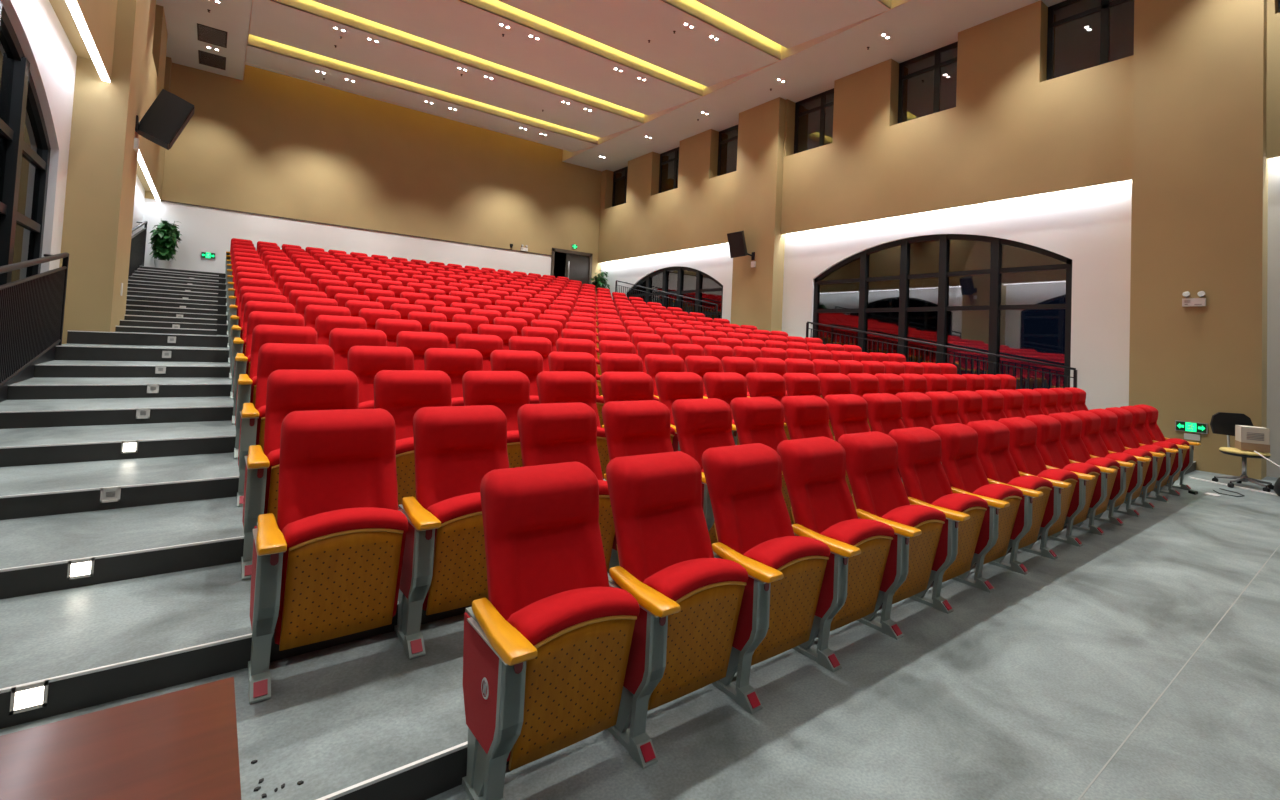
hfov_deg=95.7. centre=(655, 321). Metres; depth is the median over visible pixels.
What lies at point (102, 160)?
wall
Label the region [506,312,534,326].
seat
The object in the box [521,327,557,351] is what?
seat
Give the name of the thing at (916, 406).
seat
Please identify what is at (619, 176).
window
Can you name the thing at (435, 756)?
trim
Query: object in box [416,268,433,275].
seat
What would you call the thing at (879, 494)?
seat
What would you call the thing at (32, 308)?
railing
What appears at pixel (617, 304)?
seat
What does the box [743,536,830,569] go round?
seat cushion
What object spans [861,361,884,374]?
seat
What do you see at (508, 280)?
seat
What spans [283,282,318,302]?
seat
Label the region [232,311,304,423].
seat
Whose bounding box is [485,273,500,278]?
seat
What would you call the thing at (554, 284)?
seat
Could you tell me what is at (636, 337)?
seat
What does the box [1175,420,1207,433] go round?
exit sign
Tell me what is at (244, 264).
seat
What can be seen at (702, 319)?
seat
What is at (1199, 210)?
wall
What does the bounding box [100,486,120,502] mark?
step light
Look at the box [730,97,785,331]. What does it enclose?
column
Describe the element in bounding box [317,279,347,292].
seat
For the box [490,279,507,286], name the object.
seat
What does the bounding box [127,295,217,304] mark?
step
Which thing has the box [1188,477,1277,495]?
floor strip
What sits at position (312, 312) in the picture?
seat
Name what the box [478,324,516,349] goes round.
seat
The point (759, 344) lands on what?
seat
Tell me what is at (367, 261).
seat
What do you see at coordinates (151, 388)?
step light
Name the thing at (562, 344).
seat
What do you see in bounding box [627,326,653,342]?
seat
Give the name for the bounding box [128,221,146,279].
railing
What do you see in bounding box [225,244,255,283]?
seat
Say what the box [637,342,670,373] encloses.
seat
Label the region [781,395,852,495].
seat
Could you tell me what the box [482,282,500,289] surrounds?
seat
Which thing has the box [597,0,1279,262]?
wall
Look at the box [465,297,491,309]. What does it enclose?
seat
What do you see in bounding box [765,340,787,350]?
seat
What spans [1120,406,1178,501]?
seat
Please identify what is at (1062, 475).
seat cushion
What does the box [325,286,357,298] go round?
seat
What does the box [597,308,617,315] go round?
seat
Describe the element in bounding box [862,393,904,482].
seat
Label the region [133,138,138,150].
junction box
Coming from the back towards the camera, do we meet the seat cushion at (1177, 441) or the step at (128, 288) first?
the step at (128, 288)
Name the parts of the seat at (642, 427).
panel, backrest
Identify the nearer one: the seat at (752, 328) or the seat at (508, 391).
the seat at (508, 391)
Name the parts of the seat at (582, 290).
backrest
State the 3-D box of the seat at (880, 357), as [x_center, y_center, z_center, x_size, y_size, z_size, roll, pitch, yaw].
[4.051,1.059,10.124,0.556,1.015,0.548,4,-3,-37]
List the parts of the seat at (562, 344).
backrest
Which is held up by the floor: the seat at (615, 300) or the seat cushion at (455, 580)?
the seat at (615, 300)
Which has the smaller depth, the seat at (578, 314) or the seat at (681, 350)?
the seat at (681, 350)
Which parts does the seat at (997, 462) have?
backrest, armrest, panel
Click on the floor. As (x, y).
(1025, 690)
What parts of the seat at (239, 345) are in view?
armrest, backrest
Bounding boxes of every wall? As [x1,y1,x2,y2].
[1,0,144,272]
[49,0,171,200]
[59,0,149,343]
[142,63,601,281]
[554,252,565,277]
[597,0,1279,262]
[601,157,1279,477]
[1129,0,1267,479]
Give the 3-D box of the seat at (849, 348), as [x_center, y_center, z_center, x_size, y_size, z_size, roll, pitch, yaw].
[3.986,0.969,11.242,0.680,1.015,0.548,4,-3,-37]
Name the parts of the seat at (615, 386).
backrest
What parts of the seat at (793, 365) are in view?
backrest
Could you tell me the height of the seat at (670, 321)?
1.015 m
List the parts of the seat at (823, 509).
backrest, panel, armrest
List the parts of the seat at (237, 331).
armrest, backrest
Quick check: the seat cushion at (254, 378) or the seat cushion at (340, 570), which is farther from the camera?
the seat cushion at (254, 378)
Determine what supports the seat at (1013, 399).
on the floor
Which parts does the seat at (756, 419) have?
backrest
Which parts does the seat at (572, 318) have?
backrest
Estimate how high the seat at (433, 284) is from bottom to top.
1.015 m
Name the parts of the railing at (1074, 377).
post, post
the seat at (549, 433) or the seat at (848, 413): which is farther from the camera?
the seat at (848, 413)
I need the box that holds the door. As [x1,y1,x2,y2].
[551,248,592,283]
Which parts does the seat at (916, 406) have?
backrest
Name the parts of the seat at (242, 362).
armrest, backrest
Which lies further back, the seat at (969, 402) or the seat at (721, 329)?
the seat at (721, 329)
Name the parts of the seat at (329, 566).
panel, armrest, backrest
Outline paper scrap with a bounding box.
[1204,493,1220,496]
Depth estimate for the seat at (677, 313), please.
14.65 m
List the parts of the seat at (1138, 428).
backrest, armrest, panel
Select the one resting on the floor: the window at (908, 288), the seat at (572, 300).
the seat at (572, 300)
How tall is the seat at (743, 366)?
1.015 m
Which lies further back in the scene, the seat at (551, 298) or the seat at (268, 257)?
the seat at (551, 298)
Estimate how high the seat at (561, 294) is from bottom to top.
1.015 m
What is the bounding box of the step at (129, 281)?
[128,280,217,289]
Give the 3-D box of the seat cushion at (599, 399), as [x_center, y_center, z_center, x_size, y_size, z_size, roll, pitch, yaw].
[-0.641,0.920,5.256,0.448,0.518,0.208,4,-3,-37]
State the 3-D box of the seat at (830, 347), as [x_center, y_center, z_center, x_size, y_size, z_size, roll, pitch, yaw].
[3.493,0.933,10.865,0.556,1.015,0.548,4,-3,-37]
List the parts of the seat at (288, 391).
panel, armrest, backrest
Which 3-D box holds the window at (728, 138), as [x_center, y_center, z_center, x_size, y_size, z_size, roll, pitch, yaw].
[2.442,-5.223,17.732,0.060,1.580,1.500,4,-3,-37]
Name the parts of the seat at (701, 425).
panel, backrest, armrest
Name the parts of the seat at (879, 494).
backrest, panel, armrest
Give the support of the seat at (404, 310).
on the floor
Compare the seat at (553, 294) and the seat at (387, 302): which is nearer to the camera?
the seat at (387, 302)
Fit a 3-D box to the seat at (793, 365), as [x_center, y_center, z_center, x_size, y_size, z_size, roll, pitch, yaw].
[1.945,0.990,7.344,0.556,1.015,0.548,4,-3,-37]
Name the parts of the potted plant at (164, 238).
pot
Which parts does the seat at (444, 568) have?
panel, armrest, backrest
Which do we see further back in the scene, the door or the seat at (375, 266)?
the door
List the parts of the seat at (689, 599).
panel, armrest, backrest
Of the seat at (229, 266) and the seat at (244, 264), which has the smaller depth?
the seat at (244, 264)
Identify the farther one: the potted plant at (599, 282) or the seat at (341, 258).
the potted plant at (599, 282)
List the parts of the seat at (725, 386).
backrest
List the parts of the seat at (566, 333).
backrest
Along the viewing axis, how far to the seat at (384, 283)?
11.32 m
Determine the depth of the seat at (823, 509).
3.04 m
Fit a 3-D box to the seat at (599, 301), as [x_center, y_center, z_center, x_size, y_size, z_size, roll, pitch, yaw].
[-1.182,-0.020,14.293,0.556,1.015,0.548,4,-3,-37]
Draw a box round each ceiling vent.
[197,23,227,47]
[198,50,225,69]
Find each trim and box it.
[0,406,232,412]
[0,435,235,448]
[0,476,238,497]
[0,536,243,571]
[0,603,397,693]
[8,384,231,385]
[35,364,229,366]
[56,346,223,349]
[68,330,228,336]
[120,320,224,324]
[128,283,225,290]
[129,276,220,283]
[130,310,226,315]
[131,291,226,297]
[133,300,225,305]
[139,271,225,278]
[143,266,225,273]
[161,200,551,255]
[316,461,1195,799]
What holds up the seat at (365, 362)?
on the floor
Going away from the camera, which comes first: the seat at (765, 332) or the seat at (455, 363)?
the seat at (455, 363)
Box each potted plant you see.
[149,220,182,267]
[591,270,609,294]
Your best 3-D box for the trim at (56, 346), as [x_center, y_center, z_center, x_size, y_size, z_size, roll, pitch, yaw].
[-1.596,0.661,10.595,13.280,0.010,0.014,4,-3,-37]
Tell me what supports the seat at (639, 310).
on the floor
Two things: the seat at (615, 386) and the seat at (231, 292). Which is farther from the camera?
the seat at (231, 292)
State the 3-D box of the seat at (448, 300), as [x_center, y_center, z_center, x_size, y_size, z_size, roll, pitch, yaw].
[-3.620,0.038,10.090,0.556,1.015,0.548,4,-3,-37]
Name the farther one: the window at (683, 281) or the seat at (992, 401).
the window at (683, 281)
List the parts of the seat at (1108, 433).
backrest, armrest, panel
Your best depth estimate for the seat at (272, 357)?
3.96 m
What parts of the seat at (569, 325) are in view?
backrest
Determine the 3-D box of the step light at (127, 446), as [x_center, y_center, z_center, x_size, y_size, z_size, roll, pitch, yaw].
[-3.822,0.910,4.210,0.088,0.088,0.008,4,-3,-37]
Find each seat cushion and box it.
[243,339,245,354]
[246,355,250,374]
[250,376,256,402]
[256,405,265,444]
[264,449,279,513]
[274,507,407,644]
[359,400,373,408]
[396,437,413,454]
[422,492,481,610]
[452,397,463,405]
[507,430,519,442]
[507,587,639,760]
[530,396,538,403]
[596,395,603,403]
[597,427,605,437]
[598,480,610,557]
[643,558,747,600]
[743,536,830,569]
[820,519,894,545]
[881,505,945,526]
[931,493,987,511]
[973,484,1022,499]
[1007,476,1052,489]
[1037,469,1077,534]
[1063,463,1100,523]
[1085,457,1119,467]
[1105,453,1136,505]
[1122,448,1151,498]
[1138,445,1165,491]
[1152,441,1177,449]
[1165,438,1188,445]
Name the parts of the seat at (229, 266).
backrest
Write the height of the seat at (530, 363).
1.015 m
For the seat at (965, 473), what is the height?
1.015 m
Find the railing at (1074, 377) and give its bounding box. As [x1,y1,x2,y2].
[806,321,1076,388]
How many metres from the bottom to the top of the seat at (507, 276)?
1.015 m
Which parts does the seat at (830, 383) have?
backrest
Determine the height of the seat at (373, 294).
1.015 m
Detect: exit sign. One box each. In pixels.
[201,252,215,258]
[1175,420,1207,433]
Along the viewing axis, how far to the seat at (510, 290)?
13.80 m
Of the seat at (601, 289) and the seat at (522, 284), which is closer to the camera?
the seat at (522, 284)
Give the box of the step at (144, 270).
[138,268,218,277]
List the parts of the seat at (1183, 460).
backrest, armrest, panel, armrest, panel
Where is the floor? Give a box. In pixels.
[0,266,1279,799]
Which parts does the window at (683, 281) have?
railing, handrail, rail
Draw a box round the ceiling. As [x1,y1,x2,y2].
[156,0,1064,171]
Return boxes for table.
[0,677,240,799]
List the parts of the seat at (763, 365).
backrest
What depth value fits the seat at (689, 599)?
2.35 m
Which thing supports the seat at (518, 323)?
on the floor
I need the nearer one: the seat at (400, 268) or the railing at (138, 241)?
the railing at (138, 241)
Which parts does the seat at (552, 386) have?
backrest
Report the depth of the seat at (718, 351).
7.83 m
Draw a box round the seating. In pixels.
[225,238,596,297]
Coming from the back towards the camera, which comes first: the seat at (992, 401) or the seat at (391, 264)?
the seat at (391, 264)
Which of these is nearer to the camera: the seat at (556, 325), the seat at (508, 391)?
the seat at (508, 391)
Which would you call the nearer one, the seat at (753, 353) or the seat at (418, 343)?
the seat at (418, 343)
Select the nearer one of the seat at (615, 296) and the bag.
the bag
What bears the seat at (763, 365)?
on the floor
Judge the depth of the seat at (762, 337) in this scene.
11.02 m
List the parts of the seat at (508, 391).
backrest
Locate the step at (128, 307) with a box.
[126,304,217,313]
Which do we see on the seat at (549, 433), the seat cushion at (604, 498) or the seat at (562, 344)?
the seat cushion at (604, 498)
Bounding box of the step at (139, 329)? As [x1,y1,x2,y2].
[115,326,216,334]
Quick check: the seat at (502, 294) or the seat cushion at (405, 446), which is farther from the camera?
the seat at (502, 294)
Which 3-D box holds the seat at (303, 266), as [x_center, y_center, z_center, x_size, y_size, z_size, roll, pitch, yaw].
[-7.176,-0.717,12.039,0.556,1.015,0.548,4,-3,-37]
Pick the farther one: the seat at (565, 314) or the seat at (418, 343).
the seat at (565, 314)
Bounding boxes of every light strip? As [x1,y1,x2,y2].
[65,0,109,81]
[138,151,160,201]
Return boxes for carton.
[1235,425,1269,452]
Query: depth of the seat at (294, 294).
8.07 m
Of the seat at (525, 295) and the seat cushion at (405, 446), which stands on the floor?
the seat at (525, 295)
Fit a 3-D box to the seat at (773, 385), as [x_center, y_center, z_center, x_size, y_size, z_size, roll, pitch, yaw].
[1.171,1.018,5.584,0.556,1.015,0.548,4,-3,-37]
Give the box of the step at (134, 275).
[132,274,218,282]
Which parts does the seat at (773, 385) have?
backrest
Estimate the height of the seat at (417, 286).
1.015 m
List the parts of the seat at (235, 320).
backrest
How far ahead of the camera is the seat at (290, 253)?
14.36 m
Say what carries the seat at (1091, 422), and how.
on the floor
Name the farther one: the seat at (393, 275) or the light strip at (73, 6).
the seat at (393, 275)
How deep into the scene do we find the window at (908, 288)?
12.83 m
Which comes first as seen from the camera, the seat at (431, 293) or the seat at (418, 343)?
the seat at (418, 343)
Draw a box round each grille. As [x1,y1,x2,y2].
[169,107,194,148]
[728,232,744,256]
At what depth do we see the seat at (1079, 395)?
8.32 m
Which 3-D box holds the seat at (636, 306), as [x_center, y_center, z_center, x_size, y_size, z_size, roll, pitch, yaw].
[-0.294,0.045,14.973,0.556,1.015,0.548,4,-3,-37]
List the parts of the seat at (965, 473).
backrest, armrest, panel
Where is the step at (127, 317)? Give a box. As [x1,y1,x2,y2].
[124,315,216,323]
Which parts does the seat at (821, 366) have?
backrest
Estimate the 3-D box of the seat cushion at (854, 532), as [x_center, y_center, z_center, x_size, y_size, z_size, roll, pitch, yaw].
[1.037,1.301,3.038,0.448,0.518,0.208,4,-3,-37]
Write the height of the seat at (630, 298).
1.015 m
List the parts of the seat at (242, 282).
backrest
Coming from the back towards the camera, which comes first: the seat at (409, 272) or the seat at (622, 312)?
the seat at (409, 272)
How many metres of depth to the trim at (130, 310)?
9.36 m
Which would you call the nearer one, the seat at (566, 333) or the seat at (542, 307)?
the seat at (566, 333)
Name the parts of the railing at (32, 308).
rail, rail, handrail, post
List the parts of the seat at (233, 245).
backrest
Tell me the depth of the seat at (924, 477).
3.73 m
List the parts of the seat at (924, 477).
backrest, armrest, panel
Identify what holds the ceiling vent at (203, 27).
in the ceiling
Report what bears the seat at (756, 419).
on the floor
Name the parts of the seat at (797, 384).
backrest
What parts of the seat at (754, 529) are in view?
panel, armrest, backrest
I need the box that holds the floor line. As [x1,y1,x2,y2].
[1077,545,1279,799]
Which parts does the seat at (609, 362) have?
backrest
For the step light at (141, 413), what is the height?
0.088 m
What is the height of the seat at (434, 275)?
1.015 m
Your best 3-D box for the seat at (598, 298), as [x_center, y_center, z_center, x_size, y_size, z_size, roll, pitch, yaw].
[-1.294,-0.147,15.375,0.556,1.015,0.548,4,-3,-37]
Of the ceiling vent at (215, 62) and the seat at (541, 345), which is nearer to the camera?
the seat at (541, 345)
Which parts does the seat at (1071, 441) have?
backrest, armrest, panel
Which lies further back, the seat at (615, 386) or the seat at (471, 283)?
the seat at (471, 283)
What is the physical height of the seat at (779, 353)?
1.015 m
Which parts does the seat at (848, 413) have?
backrest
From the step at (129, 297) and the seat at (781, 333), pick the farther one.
the seat at (781, 333)
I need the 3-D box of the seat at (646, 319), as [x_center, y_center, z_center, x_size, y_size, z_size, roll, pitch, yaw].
[0.044,0.425,11.727,0.556,1.015,0.548,4,-3,-37]
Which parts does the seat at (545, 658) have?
panel, armrest, backrest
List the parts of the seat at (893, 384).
backrest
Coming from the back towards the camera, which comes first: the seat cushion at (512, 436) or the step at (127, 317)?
the step at (127, 317)
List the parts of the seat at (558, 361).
backrest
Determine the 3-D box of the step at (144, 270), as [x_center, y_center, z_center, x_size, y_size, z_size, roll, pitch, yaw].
[-11.147,-1.102,13.533,1.500,0.094,0.403,4,-3,-37]
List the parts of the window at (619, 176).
glass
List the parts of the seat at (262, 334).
panel, armrest, backrest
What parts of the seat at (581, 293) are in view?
backrest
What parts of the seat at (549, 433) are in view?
backrest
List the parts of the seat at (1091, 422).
backrest, armrest, panel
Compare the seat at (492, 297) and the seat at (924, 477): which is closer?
the seat at (924, 477)
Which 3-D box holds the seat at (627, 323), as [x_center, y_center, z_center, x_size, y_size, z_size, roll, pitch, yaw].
[-0.286,0.486,10.307,0.556,1.015,0.548,4,-3,-37]
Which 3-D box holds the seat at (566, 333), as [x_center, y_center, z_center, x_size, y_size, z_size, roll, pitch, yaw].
[-0.946,0.608,7.466,0.556,1.015,0.548,4,-3,-37]
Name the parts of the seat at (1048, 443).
backrest, armrest, panel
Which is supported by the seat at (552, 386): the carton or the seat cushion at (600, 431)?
the seat cushion at (600, 431)
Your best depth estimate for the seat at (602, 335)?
7.91 m
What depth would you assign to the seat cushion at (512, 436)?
3.76 m
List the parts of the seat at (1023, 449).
backrest, armrest, panel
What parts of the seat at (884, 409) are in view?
backrest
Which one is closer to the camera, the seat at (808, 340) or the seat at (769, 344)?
the seat at (769, 344)
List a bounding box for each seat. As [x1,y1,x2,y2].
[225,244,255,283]
[226,248,257,280]
[226,252,259,296]
[226,256,261,305]
[226,262,264,314]
[226,266,267,324]
[227,272,271,334]
[227,278,275,347]
[228,286,280,362]
[229,293,286,378]
[230,301,294,398]
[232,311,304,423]
[234,325,316,458]
[237,343,333,506]
[241,369,358,579]
[248,408,407,703]
[260,247,282,259]
[262,251,286,265]
[265,255,289,269]
[267,260,294,274]
[270,265,298,280]
[274,270,304,288]
[278,276,310,294]
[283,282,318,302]
[288,251,309,261]
[289,290,326,312]
[291,254,313,264]
[295,258,318,271]
[296,297,337,316]
[300,263,324,273]
[304,305,350,328]
[305,268,331,279]
[311,273,338,284]
[314,253,334,260]
[315,315,366,345]
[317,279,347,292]
[319,257,340,265]
[324,261,346,270]
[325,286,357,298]
[329,328,386,369]
[330,266,353,275]
[334,293,369,306]
[337,272,362,280]
[339,256,358,262]
[345,260,365,267]
[345,277,371,287]
[345,300,383,316]
[348,346,413,408]
[351,264,372,272]
[354,282,382,294]
[359,269,381,277]
[359,308,400,329]
[362,259,381,265]
[364,289,394,301]
[367,275,391,283]
[369,263,389,270]
[374,370,451,504]
[375,318,421,346]
[376,297,408,309]
[377,267,397,275]
[377,280,402,289]
[385,261,403,267]
[386,272,407,280]
[388,285,414,297]
[390,303,425,319]
[393,265,411,272]
[394,405,509,658]
[396,277,418,286]
[396,331,447,369]
[400,292,428,304]
[402,270,421,277]
[407,264,424,270]
[407,282,430,292]
[408,311,446,331]
[412,275,432,282]
[415,300,445,312]
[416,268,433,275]
[419,288,444,300]
[423,280,444,288]
[424,348,482,405]
[425,272,444,280]
[428,266,444,272]
[429,321,471,348]
[432,306,465,321]
[434,295,460,306]
[435,285,458,295]
[436,277,456,285]
[437,270,454,277]
[448,268,463,274]
[448,275,466,282]
[449,282,469,291]
[449,291,473,302]
[451,302,479,314]
[453,314,488,333]
[456,334,502,370]
[458,273,474,279]
[460,279,478,287]
[462,288,484,297]
[462,371,529,467]
[462,461,639,799]
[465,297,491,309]
[467,271,482,276]
[469,277,487,284]
[470,309,501,324]
[473,285,492,293]
[478,275,494,281]
[478,293,500,304]
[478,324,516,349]
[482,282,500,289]
[484,305,511,316]
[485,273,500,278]
[488,290,508,299]
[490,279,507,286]
[490,350,542,403]
[493,317,526,335]
[495,300,519,311]
[496,287,515,295]
[497,277,512,283]
[503,275,517,280]
[503,284,521,291]
[504,296,526,307]
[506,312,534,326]
[509,336,551,370]
[510,281,526,289]
[512,292,531,301]
[515,279,530,285]
[515,307,540,319]
[517,402,614,571]
[518,289,536,297]
[520,277,534,282]
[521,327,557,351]
[523,302,546,313]
[524,286,540,293]
[528,283,544,290]
[529,298,550,309]
[531,319,562,338]
[533,281,547,287]
[535,294,553,303]
[537,371,608,478]
[538,314,565,328]
[539,291,556,299]
[543,288,559,296]
[544,310,568,322]
[547,285,561,292]
[548,351,603,427]
[549,304,571,316]
[550,283,563,289]
[553,300,573,311]
[556,296,574,306]
[556,338,602,395]
[559,293,576,306]
[561,329,601,374]
[562,290,577,298]
[564,287,578,295]
[566,284,579,294]
[566,322,599,359]
[569,316,598,348]
[571,312,598,339]
[574,306,597,332]
[575,302,597,325]
[577,298,596,318]
[578,295,596,313]
[579,292,596,309]
[581,286,596,301]
[581,289,596,305]
[597,288,609,291]
[597,290,610,294]
[597,293,611,298]
[597,297,612,301]
[597,300,613,305]
[597,304,615,309]
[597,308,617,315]
[597,314,619,319]
[597,318,622,325]
[598,324,625,332]
[598,331,629,341]
[598,340,634,354]
[599,353,659,401]
[600,372,674,441]
[602,400,673,572]
[606,451,747,768]
[612,292,625,302]
[613,295,627,305]
[614,299,629,310]
[615,302,632,311]
[617,306,635,317]
[619,310,638,320]
[621,316,642,325]
[624,320,647,333]
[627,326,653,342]
[629,297,642,302]
[631,300,645,306]
[631,333,661,355]
[633,304,649,311]
[636,308,653,316]
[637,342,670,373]
[640,312,658,320]
[644,317,664,326]
[644,354,684,397]
[647,302,661,308]
[649,322,671,333]
[651,305,666,312]
[655,309,671,317]
[655,327,679,342]
[655,372,702,450]
[660,314,677,320]
[662,334,690,354]
[665,319,684,326]
[667,307,682,314]
[672,311,688,319]
[672,324,693,334]
[672,343,703,371]
[672,398,734,544]
[678,315,695,323]
[680,329,704,343]
[685,356,721,398]
[686,321,704,326]
[689,312,704,320]
[691,336,717,355]
[694,325,714,334]
[696,317,712,323]
[702,443,830,713]
[703,372,746,444]
[704,331,726,339]
[704,345,733,371]
[705,322,722,328]
[713,318,729,324]
[715,327,734,333]
[717,338,742,356]
[721,357,755,396]
[723,323,740,329]
[727,332,748,340]
[730,397,793,524]
[733,346,761,372]
[735,328,753,334]
[740,325,756,330]
[742,339,765,349]
[745,373,790,439]
[748,334,768,341]
[753,329,770,335]
[754,358,787,395]
[761,348,786,360]
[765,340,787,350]
[768,335,787,342]
[771,331,787,336]
[777,436,894,671]
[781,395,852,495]
[783,373,833,437]
[785,358,821,397]
[786,349,810,360]
[787,336,805,343]
[787,342,807,350]
[804,337,822,343]
[807,343,826,350]
[809,350,832,360]
[812,359,851,393]
[817,373,870,428]
[824,394,870,498]
[825,344,844,351]
[831,351,852,361]
[837,360,863,375]
[838,431,945,639]
[843,345,861,352]
[847,373,901,431]
[851,352,871,361]
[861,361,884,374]
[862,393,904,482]
[869,352,889,362]
[874,373,903,423]
[882,361,904,374]
[887,353,905,362]
[888,427,987,613]
[895,392,941,463]
[899,374,931,416]
[902,362,923,374]
[920,362,940,374]
[922,374,947,391]
[925,391,961,424]
[931,423,1022,591]
[937,363,956,374]
[943,374,966,392]
[951,391,984,424]
[962,374,984,391]
[967,420,1052,574]
[975,390,1006,420]
[980,374,1000,390]
[996,374,1015,389]
[997,389,1025,417]
[998,417,1077,559]
[1016,389,1043,415]
[1025,414,1100,546]
[1033,388,1059,414]
[1048,412,1119,534]
[1050,388,1073,412]
[1064,387,1087,410]
[1070,410,1136,525]
[1088,409,1151,516]
[1106,407,1165,508]
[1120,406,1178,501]
[1134,404,1200,495]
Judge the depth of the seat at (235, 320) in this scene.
7.68 m
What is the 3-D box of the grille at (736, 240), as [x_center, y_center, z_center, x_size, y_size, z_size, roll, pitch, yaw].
[2.197,-2.104,15.863,0.458,0.668,0.171,2,-2,26]
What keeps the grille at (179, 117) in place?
attached to the loudspeaker at (169, 114)
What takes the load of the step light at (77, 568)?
attached to the floor
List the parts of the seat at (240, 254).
backrest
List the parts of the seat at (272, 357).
panel, armrest, backrest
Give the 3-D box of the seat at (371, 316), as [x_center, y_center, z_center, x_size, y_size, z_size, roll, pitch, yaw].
[-3.280,0.351,6.847,0.556,1.015,0.548,4,-3,-37]
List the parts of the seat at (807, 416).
backrest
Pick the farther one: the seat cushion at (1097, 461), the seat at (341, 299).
the seat at (341, 299)
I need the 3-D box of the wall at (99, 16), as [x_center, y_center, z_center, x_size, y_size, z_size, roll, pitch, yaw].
[-5.457,-5.337,5.271,0.420,4.390,24.500,4,-3,-37]
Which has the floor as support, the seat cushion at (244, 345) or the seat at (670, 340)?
the seat at (670, 340)
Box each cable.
[1213,488,1243,496]
[1254,451,1279,466]
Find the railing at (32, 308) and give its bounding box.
[0,252,68,401]
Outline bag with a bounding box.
[1273,477,1279,495]
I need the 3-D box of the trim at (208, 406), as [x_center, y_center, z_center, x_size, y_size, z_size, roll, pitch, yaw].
[0.076,1.072,8.372,13.280,0.010,0.014,4,-3,-37]
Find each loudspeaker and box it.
[135,89,194,149]
[727,231,754,259]
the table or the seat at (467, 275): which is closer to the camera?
the table
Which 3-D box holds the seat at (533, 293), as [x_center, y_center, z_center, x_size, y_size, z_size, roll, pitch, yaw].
[-3.070,-0.277,14.015,0.556,1.015,0.548,4,-3,-37]
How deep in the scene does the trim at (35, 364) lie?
6.25 m
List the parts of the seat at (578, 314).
backrest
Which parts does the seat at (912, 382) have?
backrest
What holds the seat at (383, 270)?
on the floor
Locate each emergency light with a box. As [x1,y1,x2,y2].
[521,244,527,250]
[1182,291,1205,306]
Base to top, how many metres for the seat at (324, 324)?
1.015 m
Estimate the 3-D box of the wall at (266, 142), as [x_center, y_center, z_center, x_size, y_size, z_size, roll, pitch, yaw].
[-7.705,-3.895,19.125,14.700,6.431,0.262,4,-3,-37]
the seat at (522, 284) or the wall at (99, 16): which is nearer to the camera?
the wall at (99, 16)
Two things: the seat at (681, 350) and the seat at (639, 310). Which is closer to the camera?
the seat at (681, 350)
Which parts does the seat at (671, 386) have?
panel, backrest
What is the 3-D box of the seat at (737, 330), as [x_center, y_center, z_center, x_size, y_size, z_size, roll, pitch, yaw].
[1.933,0.649,12.006,0.556,1.015,0.548,4,-3,-37]
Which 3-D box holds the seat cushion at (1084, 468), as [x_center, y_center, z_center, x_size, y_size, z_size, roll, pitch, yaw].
[3.700,1.496,5.077,0.448,0.518,0.208,4,-3,-37]
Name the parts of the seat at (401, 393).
backrest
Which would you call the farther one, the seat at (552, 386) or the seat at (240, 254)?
the seat at (240, 254)
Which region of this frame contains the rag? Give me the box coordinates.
[1188,490,1197,494]
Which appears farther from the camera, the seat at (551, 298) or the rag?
the seat at (551, 298)
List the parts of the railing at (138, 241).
rail, handrail, post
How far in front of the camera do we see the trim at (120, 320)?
8.63 m
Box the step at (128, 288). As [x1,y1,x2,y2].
[127,287,217,296]
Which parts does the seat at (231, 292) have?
backrest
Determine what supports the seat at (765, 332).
on the floor
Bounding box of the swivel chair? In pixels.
[1210,412,1273,491]
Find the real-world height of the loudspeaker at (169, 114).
0.826 m
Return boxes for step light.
[9,679,48,714]
[67,557,94,579]
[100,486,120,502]
[121,440,137,453]
[136,408,149,418]
[147,384,158,392]
[155,366,165,373]
[162,351,171,357]
[167,336,175,342]
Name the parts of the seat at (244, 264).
backrest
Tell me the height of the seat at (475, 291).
1.015 m
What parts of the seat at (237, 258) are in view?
backrest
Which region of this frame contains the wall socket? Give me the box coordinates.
[1184,433,1199,440]
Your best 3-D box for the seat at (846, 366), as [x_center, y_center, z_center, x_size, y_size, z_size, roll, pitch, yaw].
[2.833,1.055,8.024,0.556,1.015,0.548,4,-3,-37]
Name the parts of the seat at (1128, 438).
backrest, armrest, panel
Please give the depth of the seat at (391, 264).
15.72 m
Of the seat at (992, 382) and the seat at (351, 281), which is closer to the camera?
the seat at (992, 382)
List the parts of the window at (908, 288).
glass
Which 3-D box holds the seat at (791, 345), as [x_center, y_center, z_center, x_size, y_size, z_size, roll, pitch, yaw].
[2.605,0.868,10.185,0.556,1.015,0.548,4,-3,-37]
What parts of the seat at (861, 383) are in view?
backrest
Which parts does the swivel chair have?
backrest, seat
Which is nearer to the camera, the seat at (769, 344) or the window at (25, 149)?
the window at (25, 149)
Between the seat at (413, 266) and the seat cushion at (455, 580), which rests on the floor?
the seat at (413, 266)
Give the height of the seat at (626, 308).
1.015 m
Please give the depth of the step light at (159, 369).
6.43 m
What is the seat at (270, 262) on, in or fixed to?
on the floor
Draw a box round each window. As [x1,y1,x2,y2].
[0,0,50,284]
[612,166,627,206]
[615,266,722,322]
[658,147,678,193]
[717,125,737,175]
[794,88,833,153]
[812,234,1071,387]
[897,41,957,123]
[1046,0,1133,79]
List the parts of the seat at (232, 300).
backrest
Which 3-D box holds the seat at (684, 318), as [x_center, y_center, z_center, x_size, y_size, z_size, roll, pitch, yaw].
[0.819,0.363,13.489,0.556,1.015,0.548,4,-3,-37]

